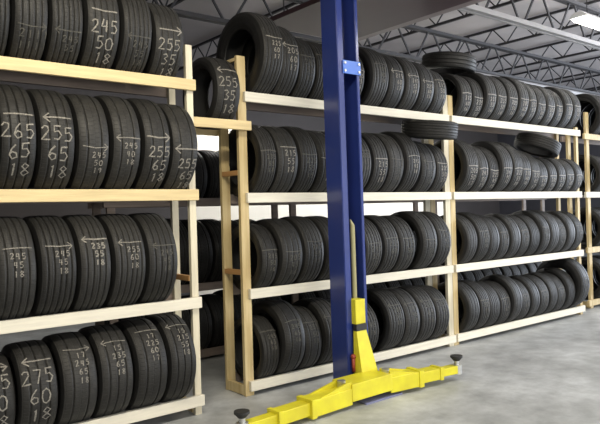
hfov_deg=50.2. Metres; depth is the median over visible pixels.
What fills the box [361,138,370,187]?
tyre
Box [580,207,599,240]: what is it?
tyre
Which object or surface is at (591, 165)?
tyre
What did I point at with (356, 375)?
lift
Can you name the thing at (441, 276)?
tyre
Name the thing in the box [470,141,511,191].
tyre
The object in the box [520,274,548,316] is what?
tyre
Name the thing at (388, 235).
tyre
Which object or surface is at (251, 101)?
rack
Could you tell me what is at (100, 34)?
tyre
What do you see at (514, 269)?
tyre
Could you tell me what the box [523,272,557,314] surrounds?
tyre
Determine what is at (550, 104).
tyre
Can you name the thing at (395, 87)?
tyre
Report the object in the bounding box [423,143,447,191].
tyre
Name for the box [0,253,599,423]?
floor
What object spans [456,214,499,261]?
tyre
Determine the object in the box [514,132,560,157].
tyre
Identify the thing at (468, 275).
tyre
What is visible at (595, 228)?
tyre
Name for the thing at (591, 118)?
tyre
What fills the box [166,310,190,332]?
tyre
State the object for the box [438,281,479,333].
tyre
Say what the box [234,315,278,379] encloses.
tyre
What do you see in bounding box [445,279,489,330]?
tyre
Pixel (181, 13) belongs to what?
roof truss
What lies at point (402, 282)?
tyre
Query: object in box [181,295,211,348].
tyre
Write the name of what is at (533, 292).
tyre
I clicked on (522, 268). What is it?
tyre
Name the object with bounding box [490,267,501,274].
tyre
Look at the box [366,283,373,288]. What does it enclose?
tyre
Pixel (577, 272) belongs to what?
tyre
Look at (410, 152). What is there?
tyre
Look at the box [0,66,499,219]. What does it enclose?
wall
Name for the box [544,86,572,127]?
tyre
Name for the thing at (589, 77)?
joist
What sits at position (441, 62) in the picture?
tyre
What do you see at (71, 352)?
tyre
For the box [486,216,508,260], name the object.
tyre
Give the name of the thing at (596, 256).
tyre
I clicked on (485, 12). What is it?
roof truss
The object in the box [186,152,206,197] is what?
tyre
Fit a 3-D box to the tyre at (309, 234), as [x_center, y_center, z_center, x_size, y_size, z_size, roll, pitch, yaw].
[-0.063,0.383,6.312,0.249,0.684,0.686,-2,0,-38]
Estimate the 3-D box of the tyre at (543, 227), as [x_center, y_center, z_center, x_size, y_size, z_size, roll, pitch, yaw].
[3.130,0.306,8.898,0.213,0.659,0.661,-2,0,-39]
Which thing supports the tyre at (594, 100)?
on the rack at (592, 139)
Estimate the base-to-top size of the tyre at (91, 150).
0.759 m
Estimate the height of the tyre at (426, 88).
0.649 m
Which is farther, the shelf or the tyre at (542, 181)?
the tyre at (542, 181)
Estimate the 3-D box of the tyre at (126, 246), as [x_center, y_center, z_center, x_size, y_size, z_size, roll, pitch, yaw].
[-1.470,0.383,4.990,0.258,0.740,0.742,-2,0,-39]
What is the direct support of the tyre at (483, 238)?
on the rack at (464, 123)
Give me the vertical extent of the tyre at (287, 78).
0.740 m
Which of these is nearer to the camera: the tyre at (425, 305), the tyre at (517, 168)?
the tyre at (425, 305)
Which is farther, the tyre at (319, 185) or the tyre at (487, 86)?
the tyre at (487, 86)
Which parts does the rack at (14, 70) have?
rail, rail, rail, rail, rail, rail, rail, post, post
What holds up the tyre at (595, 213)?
on the rack at (592, 139)
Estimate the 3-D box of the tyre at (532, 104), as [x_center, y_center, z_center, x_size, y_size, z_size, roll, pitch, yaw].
[2.894,-1.463,8.749,0.200,0.659,0.660,-2,0,-39]
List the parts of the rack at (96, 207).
post, post, rail, rail, post, post, rail, rail, post, post, post, post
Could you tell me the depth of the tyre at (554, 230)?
8.81 m
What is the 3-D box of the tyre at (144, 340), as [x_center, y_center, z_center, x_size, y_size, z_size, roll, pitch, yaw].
[-1.319,1.204,5.094,0.260,0.699,0.699,-2,0,-39]
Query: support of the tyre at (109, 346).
on the rack at (14, 70)
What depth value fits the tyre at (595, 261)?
10.14 m
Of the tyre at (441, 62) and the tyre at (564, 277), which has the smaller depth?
the tyre at (441, 62)
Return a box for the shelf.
[194,117,251,135]
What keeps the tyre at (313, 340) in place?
on the rack at (251, 101)
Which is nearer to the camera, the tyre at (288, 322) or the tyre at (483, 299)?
the tyre at (288, 322)
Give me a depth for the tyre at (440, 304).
7.28 m
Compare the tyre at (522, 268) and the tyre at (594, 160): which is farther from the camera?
the tyre at (522, 268)
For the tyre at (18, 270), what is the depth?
4.25 m
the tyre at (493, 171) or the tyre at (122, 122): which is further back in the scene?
the tyre at (493, 171)
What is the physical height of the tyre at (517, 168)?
0.710 m
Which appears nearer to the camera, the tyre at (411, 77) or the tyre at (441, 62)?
the tyre at (411, 77)
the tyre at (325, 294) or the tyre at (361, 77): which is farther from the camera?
the tyre at (325, 294)
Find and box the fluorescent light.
[569,0,599,29]
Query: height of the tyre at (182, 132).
0.749 m
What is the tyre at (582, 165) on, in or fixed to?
on the rack at (592, 139)
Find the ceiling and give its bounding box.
[146,0,599,91]
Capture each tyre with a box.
[0,0,9,55]
[0,84,35,188]
[0,216,36,319]
[0,352,15,423]
[1,340,57,423]
[3,0,47,60]
[22,215,76,316]
[26,89,74,188]
[40,0,82,64]
[42,332,97,423]
[61,214,110,312]
[62,94,108,188]
[75,0,119,68]
[78,324,132,417]
[94,95,139,188]
[94,214,145,308]
[104,315,144,323]
[110,0,151,72]
[113,318,167,409]
[126,98,169,188]
[128,213,177,303]
[142,2,182,86]
[145,313,195,402]
[157,103,197,188]
[164,218,189,284]
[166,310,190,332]
[179,219,212,284]
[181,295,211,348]
[183,57,239,129]
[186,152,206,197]
[198,150,219,197]
[198,219,222,281]
[199,294,224,347]
[213,290,241,321]
[216,12,282,93]
[218,220,238,231]
[229,124,275,196]
[231,224,277,289]
[234,219,254,223]
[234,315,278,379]
[243,26,298,95]
[247,125,297,192]
[250,218,302,286]
[252,298,264,305]
[252,299,304,375]
[264,296,281,321]
[270,305,321,370]
[279,216,323,283]
[280,126,316,192]
[280,291,315,304]
[288,37,314,97]
[292,297,332,366]
[304,40,323,99]
[305,130,326,192]
[305,216,329,281]
[313,289,330,299]
[358,47,387,106]
[359,57,364,93]
[360,53,403,108]
[361,132,387,191]
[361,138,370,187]
[364,215,398,274]
[364,218,381,274]
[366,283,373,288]
[367,288,404,352]
[367,303,378,349]
[369,287,419,348]
[370,133,403,191]
[372,282,386,287]
[380,131,419,191]
[381,215,414,272]
[384,280,399,287]
[391,56,419,109]
[391,211,436,270]
[395,285,435,344]
[397,279,411,285]
[401,120,457,139]
[404,61,433,118]
[407,211,450,267]
[408,141,435,191]
[410,277,423,285]
[413,70,445,119]
[413,231,416,250]
[417,285,448,340]
[421,51,476,74]
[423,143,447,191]
[434,139,477,191]
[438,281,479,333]
[439,74,471,116]
[439,271,474,282]
[439,274,444,283]
[440,214,476,265]
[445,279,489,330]
[446,76,482,117]
[450,72,496,118]
[454,145,488,191]
[454,146,498,191]
[456,212,489,262]
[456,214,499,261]
[457,272,463,279]
[458,281,499,328]
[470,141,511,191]
[471,269,483,280]
[479,274,521,323]
[480,268,492,276]
[481,281,510,325]
[484,213,520,258]
[485,75,506,120]
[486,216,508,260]
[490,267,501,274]
[492,76,517,121]
[496,142,522,191]
[498,266,511,275]
[499,76,528,122]
[507,215,528,257]
[508,214,539,256]
[508,265,520,275]
[508,275,539,318]
[510,150,530,191]
[510,278,529,321]
[512,210,549,255]
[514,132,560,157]
[516,264,527,274]
[518,81,536,123]
[520,151,539,191]
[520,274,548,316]
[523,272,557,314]
[524,262,536,272]
[526,83,545,124]
[529,210,558,254]
[531,158,547,191]
[533,261,541,267]
[534,85,554,125]
[534,157,556,191]
[536,258,589,308]
[537,267,574,310]
[541,157,565,191]
[542,272,565,312]
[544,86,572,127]
[545,88,562,126]
[545,211,574,252]
[548,214,565,253]
[555,159,573,191]
[558,211,582,251]
[559,88,580,128]
[560,158,582,191]
[566,257,599,299]
[571,93,599,138]
[571,154,599,194]
[573,207,599,248]
[575,95,599,134]
[579,156,599,191]
[580,104,593,126]
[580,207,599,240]
[583,255,599,291]
[584,164,593,185]
[584,217,595,239]
[586,267,598,289]
[588,109,594,126]
[591,168,595,181]
[593,220,597,234]
[593,269,599,284]
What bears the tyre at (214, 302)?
on the rack at (96, 207)
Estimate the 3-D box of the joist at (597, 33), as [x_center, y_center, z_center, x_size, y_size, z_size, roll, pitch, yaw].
[6.034,-3.623,14.035,0.050,0.380,13.707,-2,0,-39]
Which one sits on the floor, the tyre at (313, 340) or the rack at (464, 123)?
the rack at (464, 123)
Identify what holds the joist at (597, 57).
attached to the ceiling
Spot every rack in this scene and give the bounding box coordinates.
[0,44,204,423]
[87,157,546,357]
[218,55,455,396]
[428,95,584,345]
[560,112,599,307]
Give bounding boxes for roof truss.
[154,0,599,94]
[457,0,599,49]
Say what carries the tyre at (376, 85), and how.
on the rack at (251, 101)
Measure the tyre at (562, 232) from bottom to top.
0.612 m
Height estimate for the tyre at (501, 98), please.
0.654 m
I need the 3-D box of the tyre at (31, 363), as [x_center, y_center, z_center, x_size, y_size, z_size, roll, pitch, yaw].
[-1.955,1.251,4.577,0.260,0.650,0.651,-2,0,-39]
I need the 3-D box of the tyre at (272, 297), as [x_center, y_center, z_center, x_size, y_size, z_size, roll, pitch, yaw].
[-0.462,1.283,8.050,0.248,0.651,0.651,-2,0,-39]
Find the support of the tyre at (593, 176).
on the rack at (592, 139)
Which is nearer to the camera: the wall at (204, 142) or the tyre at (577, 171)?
the tyre at (577, 171)
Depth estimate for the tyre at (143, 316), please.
6.71 m
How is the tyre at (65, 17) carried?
on the rack at (14, 70)
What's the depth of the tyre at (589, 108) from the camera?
10.80 m
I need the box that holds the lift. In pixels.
[234,0,462,423]
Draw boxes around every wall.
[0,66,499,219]
[196,129,442,294]
[497,92,599,252]
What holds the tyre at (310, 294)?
on the rack at (96, 207)
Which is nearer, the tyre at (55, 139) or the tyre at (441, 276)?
the tyre at (55, 139)
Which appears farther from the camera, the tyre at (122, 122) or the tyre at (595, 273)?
the tyre at (595, 273)
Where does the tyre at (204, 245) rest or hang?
on the rack at (96, 207)
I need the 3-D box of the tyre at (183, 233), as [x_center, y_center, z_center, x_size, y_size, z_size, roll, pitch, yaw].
[-1.504,0.471,7.226,0.248,0.799,0.799,-2,0,-39]
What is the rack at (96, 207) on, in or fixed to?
on the floor
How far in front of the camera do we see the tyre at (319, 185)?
6.18 m
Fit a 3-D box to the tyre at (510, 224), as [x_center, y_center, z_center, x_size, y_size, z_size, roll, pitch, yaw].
[2.583,0.337,8.456,0.231,0.634,0.634,-2,0,-39]
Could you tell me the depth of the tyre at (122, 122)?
4.72 m
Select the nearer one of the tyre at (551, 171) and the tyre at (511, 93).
the tyre at (511, 93)
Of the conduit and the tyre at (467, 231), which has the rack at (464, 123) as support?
the tyre at (467, 231)
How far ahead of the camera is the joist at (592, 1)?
12.82 m
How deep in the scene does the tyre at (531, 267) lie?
11.38 m
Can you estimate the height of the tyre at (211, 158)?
0.647 m
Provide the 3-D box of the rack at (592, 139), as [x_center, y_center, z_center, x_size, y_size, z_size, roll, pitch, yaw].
[5.442,-0.055,10.998,2.900,3.080,0.420,-2,0,-39]
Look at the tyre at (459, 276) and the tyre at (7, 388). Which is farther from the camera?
the tyre at (459, 276)
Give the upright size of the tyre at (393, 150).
0.699 m
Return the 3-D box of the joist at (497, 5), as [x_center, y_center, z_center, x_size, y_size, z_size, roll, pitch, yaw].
[2.616,-3.526,11.266,0.050,0.380,13.707,-2,0,-39]
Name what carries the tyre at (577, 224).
on the rack at (464, 123)
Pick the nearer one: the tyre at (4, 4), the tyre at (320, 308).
the tyre at (4, 4)
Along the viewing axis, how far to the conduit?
13.77 m
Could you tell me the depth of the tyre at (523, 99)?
8.36 m
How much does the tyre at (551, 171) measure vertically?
0.551 m
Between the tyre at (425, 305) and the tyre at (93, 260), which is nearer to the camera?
the tyre at (93, 260)
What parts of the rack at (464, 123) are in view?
post, post, rail, rail, rail, rail, rail, rail, post, post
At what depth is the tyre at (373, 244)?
6.59 m
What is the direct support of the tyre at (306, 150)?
on the rack at (251, 101)
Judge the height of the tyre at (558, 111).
0.628 m
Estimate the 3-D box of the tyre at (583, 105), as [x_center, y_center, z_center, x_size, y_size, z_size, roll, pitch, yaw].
[4.785,-1.551,10.501,0.248,0.719,0.719,-2,0,-39]
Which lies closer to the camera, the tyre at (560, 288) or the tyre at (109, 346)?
the tyre at (109, 346)
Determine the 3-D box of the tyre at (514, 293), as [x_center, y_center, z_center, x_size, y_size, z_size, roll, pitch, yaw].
[2.599,1.150,8.451,0.208,0.653,0.653,-2,0,-39]
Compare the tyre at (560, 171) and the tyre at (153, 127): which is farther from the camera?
the tyre at (560, 171)
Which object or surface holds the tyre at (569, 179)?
on the rack at (464, 123)
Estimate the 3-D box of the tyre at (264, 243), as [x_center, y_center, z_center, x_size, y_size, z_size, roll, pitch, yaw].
[-0.460,0.426,5.990,0.193,0.629,0.631,-2,0,-39]
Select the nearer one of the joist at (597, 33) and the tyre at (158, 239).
the tyre at (158, 239)
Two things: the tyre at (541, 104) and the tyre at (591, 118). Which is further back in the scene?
the tyre at (591, 118)
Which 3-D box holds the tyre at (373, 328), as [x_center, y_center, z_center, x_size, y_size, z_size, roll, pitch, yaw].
[0.539,1.229,6.781,0.260,0.620,0.621,-2,0,-39]
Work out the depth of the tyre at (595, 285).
10.88 m
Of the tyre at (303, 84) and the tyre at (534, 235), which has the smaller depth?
the tyre at (303, 84)
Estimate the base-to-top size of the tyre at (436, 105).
0.599 m
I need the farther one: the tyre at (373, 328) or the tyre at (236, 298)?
the tyre at (236, 298)
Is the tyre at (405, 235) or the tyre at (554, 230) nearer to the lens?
the tyre at (405, 235)
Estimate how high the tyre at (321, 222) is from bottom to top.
0.680 m
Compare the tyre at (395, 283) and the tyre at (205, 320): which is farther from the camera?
the tyre at (395, 283)
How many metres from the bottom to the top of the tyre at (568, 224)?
0.640 m
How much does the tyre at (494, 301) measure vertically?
0.606 m
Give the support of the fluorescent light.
hanging from the joist at (592, 1)
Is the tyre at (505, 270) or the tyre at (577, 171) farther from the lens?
the tyre at (505, 270)
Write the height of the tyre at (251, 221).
0.764 m
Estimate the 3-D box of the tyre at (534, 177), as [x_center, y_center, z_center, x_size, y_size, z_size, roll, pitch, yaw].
[2.962,-0.528,8.783,0.218,0.615,0.616,-2,0,-39]
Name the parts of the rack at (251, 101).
post, rail, rail, post, rail, rail, rail, rail, rail, rail, post, post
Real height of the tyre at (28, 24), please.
0.730 m
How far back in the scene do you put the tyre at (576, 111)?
9.24 m
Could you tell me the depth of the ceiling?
13.48 m
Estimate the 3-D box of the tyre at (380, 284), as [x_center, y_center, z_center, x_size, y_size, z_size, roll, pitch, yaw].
[0.975,1.233,9.215,0.248,0.665,0.665,-2,0,-39]
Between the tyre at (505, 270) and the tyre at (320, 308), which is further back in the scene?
the tyre at (505, 270)
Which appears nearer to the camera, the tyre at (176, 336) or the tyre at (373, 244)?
the tyre at (176, 336)
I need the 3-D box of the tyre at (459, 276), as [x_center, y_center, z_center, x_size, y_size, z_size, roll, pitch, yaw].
[2.336,1.201,10.317,0.248,0.654,0.654,-2,0,-39]
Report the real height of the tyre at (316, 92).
0.660 m
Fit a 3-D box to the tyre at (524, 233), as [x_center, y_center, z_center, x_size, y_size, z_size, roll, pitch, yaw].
[2.763,0.343,8.601,0.209,0.616,0.617,-2,0,-39]
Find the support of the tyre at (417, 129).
on the tyre at (426, 175)
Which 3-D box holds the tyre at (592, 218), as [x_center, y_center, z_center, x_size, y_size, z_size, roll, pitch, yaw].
[5.043,0.259,10.668,0.248,0.648,0.648,-2,0,-39]
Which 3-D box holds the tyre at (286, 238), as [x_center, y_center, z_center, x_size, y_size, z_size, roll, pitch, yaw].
[-0.270,0.397,6.145,0.260,0.670,0.672,-2,0,-39]
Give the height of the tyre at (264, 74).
0.810 m
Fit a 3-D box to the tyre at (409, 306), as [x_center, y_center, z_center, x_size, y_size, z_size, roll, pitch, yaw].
[1.025,1.186,7.175,0.248,0.669,0.671,-2,0,-38]
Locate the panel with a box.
[269,0,484,40]
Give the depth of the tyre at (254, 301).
7.66 m
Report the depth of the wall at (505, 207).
22.47 m
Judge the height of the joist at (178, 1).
0.380 m
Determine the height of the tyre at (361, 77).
0.660 m
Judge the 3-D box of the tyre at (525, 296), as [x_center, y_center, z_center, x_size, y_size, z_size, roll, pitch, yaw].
[2.777,1.185,8.593,0.223,0.587,0.588,-2,0,-39]
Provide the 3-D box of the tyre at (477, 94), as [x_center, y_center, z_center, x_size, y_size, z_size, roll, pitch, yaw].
[1.992,-1.399,8.017,0.216,0.596,0.597,-2,0,-39]
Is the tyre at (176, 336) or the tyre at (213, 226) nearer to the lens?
the tyre at (176, 336)
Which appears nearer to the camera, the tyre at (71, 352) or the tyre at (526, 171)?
the tyre at (71, 352)
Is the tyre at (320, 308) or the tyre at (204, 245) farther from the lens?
the tyre at (204, 245)
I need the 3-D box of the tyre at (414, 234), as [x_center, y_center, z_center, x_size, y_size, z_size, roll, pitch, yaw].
[1.564,0.476,9.709,0.248,0.650,0.650,-2,0,-39]
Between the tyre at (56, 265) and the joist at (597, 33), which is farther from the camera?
the joist at (597, 33)
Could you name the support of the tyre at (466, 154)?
on the rack at (464, 123)
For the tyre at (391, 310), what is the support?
on the rack at (251, 101)
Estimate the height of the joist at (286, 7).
0.380 m
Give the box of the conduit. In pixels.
[477,72,599,95]
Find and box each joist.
[146,0,184,6]
[178,3,296,70]
[358,0,522,46]
[403,0,599,56]
[476,32,599,71]
[511,56,599,81]
[555,74,599,89]
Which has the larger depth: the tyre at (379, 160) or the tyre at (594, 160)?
the tyre at (594, 160)
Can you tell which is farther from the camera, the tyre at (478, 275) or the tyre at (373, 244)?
the tyre at (478, 275)
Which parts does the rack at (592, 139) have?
post, rail, post, rail, rail, rail, rail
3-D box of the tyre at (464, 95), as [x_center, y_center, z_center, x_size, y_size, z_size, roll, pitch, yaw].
[1.813,-1.394,7.872,0.222,0.596,0.597,-2,0,-39]
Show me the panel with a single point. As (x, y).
(374, 17)
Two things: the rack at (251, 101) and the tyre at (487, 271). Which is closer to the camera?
the rack at (251, 101)
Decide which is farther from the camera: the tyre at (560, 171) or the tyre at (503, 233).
the tyre at (560, 171)
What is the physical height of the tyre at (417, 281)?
0.661 m
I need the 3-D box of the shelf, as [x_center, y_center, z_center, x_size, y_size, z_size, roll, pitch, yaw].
[-0.894,-0.758,5.669,0.780,0.082,0.502,-2,0,-39]
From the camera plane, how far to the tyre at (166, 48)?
5.01 m
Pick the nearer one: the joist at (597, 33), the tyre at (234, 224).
the tyre at (234, 224)
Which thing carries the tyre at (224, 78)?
on the shelf
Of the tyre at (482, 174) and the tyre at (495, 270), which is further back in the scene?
the tyre at (495, 270)
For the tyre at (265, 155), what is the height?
0.690 m
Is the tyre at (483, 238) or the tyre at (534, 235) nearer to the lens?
the tyre at (483, 238)
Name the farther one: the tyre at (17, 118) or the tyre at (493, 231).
the tyre at (493, 231)
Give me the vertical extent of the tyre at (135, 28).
0.730 m
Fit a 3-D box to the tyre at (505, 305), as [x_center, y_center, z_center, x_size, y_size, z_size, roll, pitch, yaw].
[2.423,1.191,8.306,0.228,0.594,0.595,-2,0,-39]
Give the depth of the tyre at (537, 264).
11.54 m
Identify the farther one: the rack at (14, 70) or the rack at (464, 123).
the rack at (464, 123)
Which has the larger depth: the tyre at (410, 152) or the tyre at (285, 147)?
the tyre at (410, 152)
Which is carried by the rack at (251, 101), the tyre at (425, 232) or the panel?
the tyre at (425, 232)
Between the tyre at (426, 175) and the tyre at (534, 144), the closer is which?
the tyre at (426, 175)
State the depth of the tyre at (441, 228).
7.29 m

